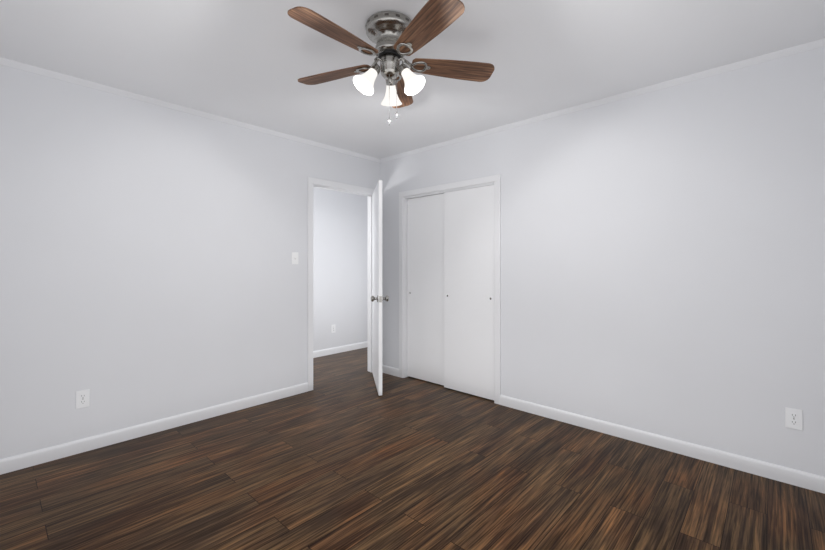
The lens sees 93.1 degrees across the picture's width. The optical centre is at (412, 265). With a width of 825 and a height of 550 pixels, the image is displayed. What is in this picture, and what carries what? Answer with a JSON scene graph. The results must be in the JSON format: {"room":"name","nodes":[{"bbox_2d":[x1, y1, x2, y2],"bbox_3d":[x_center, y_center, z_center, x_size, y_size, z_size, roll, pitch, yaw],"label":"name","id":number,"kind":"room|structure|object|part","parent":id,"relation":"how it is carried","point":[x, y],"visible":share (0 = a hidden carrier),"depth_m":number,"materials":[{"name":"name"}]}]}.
{"room":"empty bedroom","nodes":[
{"label":"empty bedroom","id":0,"kind":"room"},
{"bbox_2d":[0,64,379,458],"bbox_3d":[-1.112,0.007,3.825,0.110,2.455,5.250,0,0,43],"label":"wall","id":1,"kind":"structure","parent":0,"point":[149,271],"depth_m":2.81,"materials":[{"name":"paint"}]},
{"bbox_2d":[76,389,89,408],"bbox_3d":[-2.180,0.885,2.586,0.008,0.114,0.070,0,0,43],"label":"electrical outlet","id":2,"kind":"object","parent":1,"relation":"attached to","point":[82,398],"visible":1,"depth_m":2.58,"materials":[{"name":"white plastic"}]},
{"bbox_2d":[0,382,307,474],"bbox_3d":[-1.928,1.192,2.853,0.014,0.086,2.656,0,0,43],"label":"baseboard","id":3,"kind":"structure","parent":1,"relation":"attached to","point":[33,458],"depth_m":2.79,"materials":[{"name":"paint"}]},
{"bbox_2d":[0,57,379,161],"bbox_3d":[-1.612,-1.204,3.184,0.028,0.032,3.570,0,0,43],"label":"crown molding","id":4,"kind":"structure","parent":1,"relation":"attached to","point":[3,61],"depth_m":2.90,"materials":[{"name":"paint"}]},
{"bbox_2d":[292,252,297,263],"bbox_3d":[-1.116,-0.065,3.726,0.020,0.114,0.070,0,0,43],"label":"light switch","id":5,"kind":"object","parent":1,"relation":"attached to","point":[294,257],"visible":1,"depth_m":3.72,"materials":[{"name":"white plastic"}]},
{"bbox_2d":[308,177,374,390],"bbox_3d":[-0.753,0.185,4.213,0.142,2.099,0.936,0,0,43],"label":"door frame","id":6,"kind":"structure","parent":1,"relation":"attached to","point":[334,186],"depth_m":3.95,"materials":[{"name":"paint"}]},
{"bbox_2d":[371,180,388,395],"bbox_3d":[-0.370,0.213,4.058,0.175,2.019,0.798,0,0,-10],"label":"door leaf","id":7,"kind":"structure","parent":1,"relation":"in","point":[377,283],"depth_m":3.78,"materials":[{"name":"paint"}]},
{"bbox_3d":[-0.363,0.320,3.720,0.070,0.066,0.066,0,0,-10],"label":"door knob","id":8,"kind":"part","parent":7,"relation":"part of","materials":[{"name":"silver metal"}]},
{"bbox_3d":[-0.260,0.320,3.738,0.070,0.066,0.066,0,0,-10],"label":"door knob","id":9,"kind":"part","parent":7,"relation":"part of","materials":[{"name":"silver metal"}]},
{"bbox_2d":[313,187,367,350],"bbox_3d":[-1.565,0.007,5.028,0.110,2.455,4.320,0,0,43],"label":"wall","id":10,"kind":"structure","parent":0,"point":[340,260],"depth_m":5.49,"materials":[{"name":"paint"}]},
{"bbox_2d":[331,324,334,332],"bbox_3d":[-1.101,0.885,5.443,0.008,0.114,0.070,0,0,43],"label":"outlet","id":11,"kind":"object","parent":10,"relation":"attached to","point":[332,328],"visible":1,"depth_m":5.44,"materials":[{"name":"white plastic"}]},
{"bbox_2d":[313,341,367,357],"bbox_3d":[-1.520,1.192,4.986,0.014,0.086,4.100,0,0,43],"label":"baseboard","id":12,"kind":"structure","parent":10,"relation":"attached to","point":[329,351],"depth_m":5.51,"materials":[{"name":"paint"}]},
{"bbox_2d":[0,347,824,549],"bbox_3d":[-0.008,1.265,2.803,5.420,0.060,5.470,0,0,43],"label":"floor","id":13,"kind":"structure","parent":0,"point":[342,455],"depth_m":2.16,"materials":[{"name":"brown wood"}]},
{"bbox_2d":[0,0,824,158],"bbox_3d":[-0.008,-1.250,2.803,5.420,0.060,5.470,0,0,43],"label":"ceiling","id":14,"kind":"structure","parent":0,"point":[251,62],"depth_m":2.23,"materials":[{"name":"paint"}]},
{"bbox_2d":[287,0,493,124],"bbox_3d":[-0.139,-0.960,1.958,1.075,0.521,1.032,0,0,43],"label":"fan","id":15,"kind":"object","parent":14,"relation":"hanging from","point":[395,37],"visible":1,"depth_m":1.92,"materials":[{"name":"brown wood"}]},
{"bbox_3d":[-0.336,-1.031,1.739,0.140,0.006,0.443,16,11,41],"label":"blade","id":16,"kind":"part","parent":15,"relation":"part of","materials":[{"name":"brown wood"}]},
{"bbox_3d":[-0.420,-1.031,2.122,0.443,0.006,0.140,0,12,24],"label":"blade","id":17,"kind":"part","parent":15,"relation":"part of","materials":[{"name":"brown wood"}]},
{"bbox_3d":[-0.214,-0.925,1.931,0.116,0.110,0.116,38,-18,-24],"label":"lamp shade","id":18,"kind":"part","parent":15,"relation":"part of","materials":[{"name":"white glass"}]},
{"bbox_2d":[369,63,380,76],"bbox_3d":[-0.184,-0.975,1.948,0.050,0.040,0.050,38,-18,-24],"label":"socket","id":19,"kind":"object","parent":15,"relation":"attached to","point":[375,68],"depth_m":1.93,"materials":[{"name":"silver metal"}]},
{"bbox_3d":[-0.169,-1.009,1.957,0.052,0.061,0.013,0,0,-30],"label":"arm","id":20,"kind":"part","parent":15,"relation":"part of"},
{"bbox_2d":[386,76,395,85],"bbox_3d":[-0.115,-0.975,2.069,0.050,0.040,0.050,0,34,0],"label":"socket","id":21,"kind":"object","parent":15,"relation":"attached to","point":[393,82],"depth_m":2.06,"materials":[{"name":"silver metal"}]},
{"bbox_3d":[-0.115,-0.925,2.103,0.116,0.110,0.116,0,34,0],"label":"lamp shade","id":22,"kind":"part","parent":15,"relation":"part of","materials":[{"name":"white glass"}]},
{"bbox_3d":[-0.082,-1.031,2.320,0.140,0.006,0.443,-12,-1,6],"label":"blade","id":23,"kind":"part","parent":15,"relation":"part of","materials":[{"name":"brown wood"}]},
{"bbox_3d":[-0.060,-1.009,1.957,0.052,0.061,0.013,0,0,30],"label":"arm","id":24,"kind":"part","parent":15,"relation":"part of"},
{"bbox_2d":[398,63,409,76],"bbox_3d":[-0.045,-0.975,1.948,0.050,0.040,0.050,-38,-18,24],"label":"socket","id":25,"kind":"object","parent":15,"relation":"attached to","point":[403,67],"depth_m":1.93,"materials":[{"name":"silver metal"}]},
{"bbox_3d":[-0.015,-0.925,1.931,0.116,0.110,0.116,-38,-18,24],"label":"lamp shade","id":26,"kind":"part","parent":15,"relation":"part of","materials":[{"name":"white glass"}]},
{"bbox_3d":[0.054,-1.031,1.700,0.140,0.006,0.443,14,-7,-29],"label":"blade","id":27,"kind":"part","parent":15,"relation":"part of","materials":[{"name":"brown wood"}]},
{"bbox_3d":[0.211,-1.031,2.059,0.443,0.006,0.140,0,-12,-12],"label":"blade","id":28,"kind":"part","parent":15,"relation":"part of","materials":[{"name":"brown wood"}]},
{"bbox_2d":[380,46,824,476],"bbox_3d":[1.148,0.007,3.204,4.050,2.455,0.110,0,0,43],"label":"wall","id":29,"kind":"structure","parent":0,"point":[663,262],"depth_m":2.60,"materials":[{"name":"paint"}]},
{"bbox_2d":[382,365,398,376],"bbox_3d":[-0.265,1.192,4.424,0.321,0.086,0.020,0,0,43],"label":"baseboard","id":30,"kind":"structure","parent":29,"relation":"attached to","point":[393,371],"depth_m":4.40,"materials":[{"name":"paint"}]},
{"bbox_2d":[407,194,443,384],"bbox_3d":[0.170,0.248,4.125,0.587,1.949,0.032,0,0,43],"label":"closet door","id":31,"kind":"structure","parent":29,"relation":"in","point":[425,288],"depth_m":4.13,"materials":[{"name":"paint"}]},
{"bbox_2d":[399,174,500,404],"bbox_3d":[0.354,0.215,3.929,1.258,2.039,0.127,0,0,43],"label":"trim","id":32,"kind":"structure","parent":29,"relation":"attached to","point":[494,180],"depth_m":3.79,"materials":[{"name":"paint"}]},
{"bbox_2d":[444,185,493,399],"bbox_3d":[0.540,0.248,3.732,0.583,1.949,0.032,0,0,43],"label":"closet door","id":33,"kind":"structure","parent":29,"relation":"in","point":[468,291],"depth_m":3.71,"materials":[{"name":"paint"}]},
{"bbox_2d":[379,38,824,162],"bbox_3d":[1.101,-1.204,3.154,4.050,0.032,0.028,0,0,43],"label":"crown molding","id":34,"kind":"structure","parent":29,"relation":"attached to","point":[632,93],"depth_m":2.70,"materials":[{"name":"paint"}]},
{"bbox_2d":[500,395,824,493],"bbox_3d":[1.670,1.192,2.636,2.431,0.086,0.014,0,0,43],"label":"baseboard","id":35,"kind":"structure","parent":29,"relation":"attached to","point":[803,479],"depth_m":2.55,"materials":[{"name":"paint"}]},
{"bbox_2d":[785,407,802,430],"bbox_3d":[2.146,0.865,2.200,0.070,0.114,0.008,0,0,43],"label":"electrical outlet","id":36,"kind":"object","parent":29,"relation":"attached to","point":[793,418],"visible":1,"depth_m":2.20,"materials":[{"name":"white plastic"}]}
]}

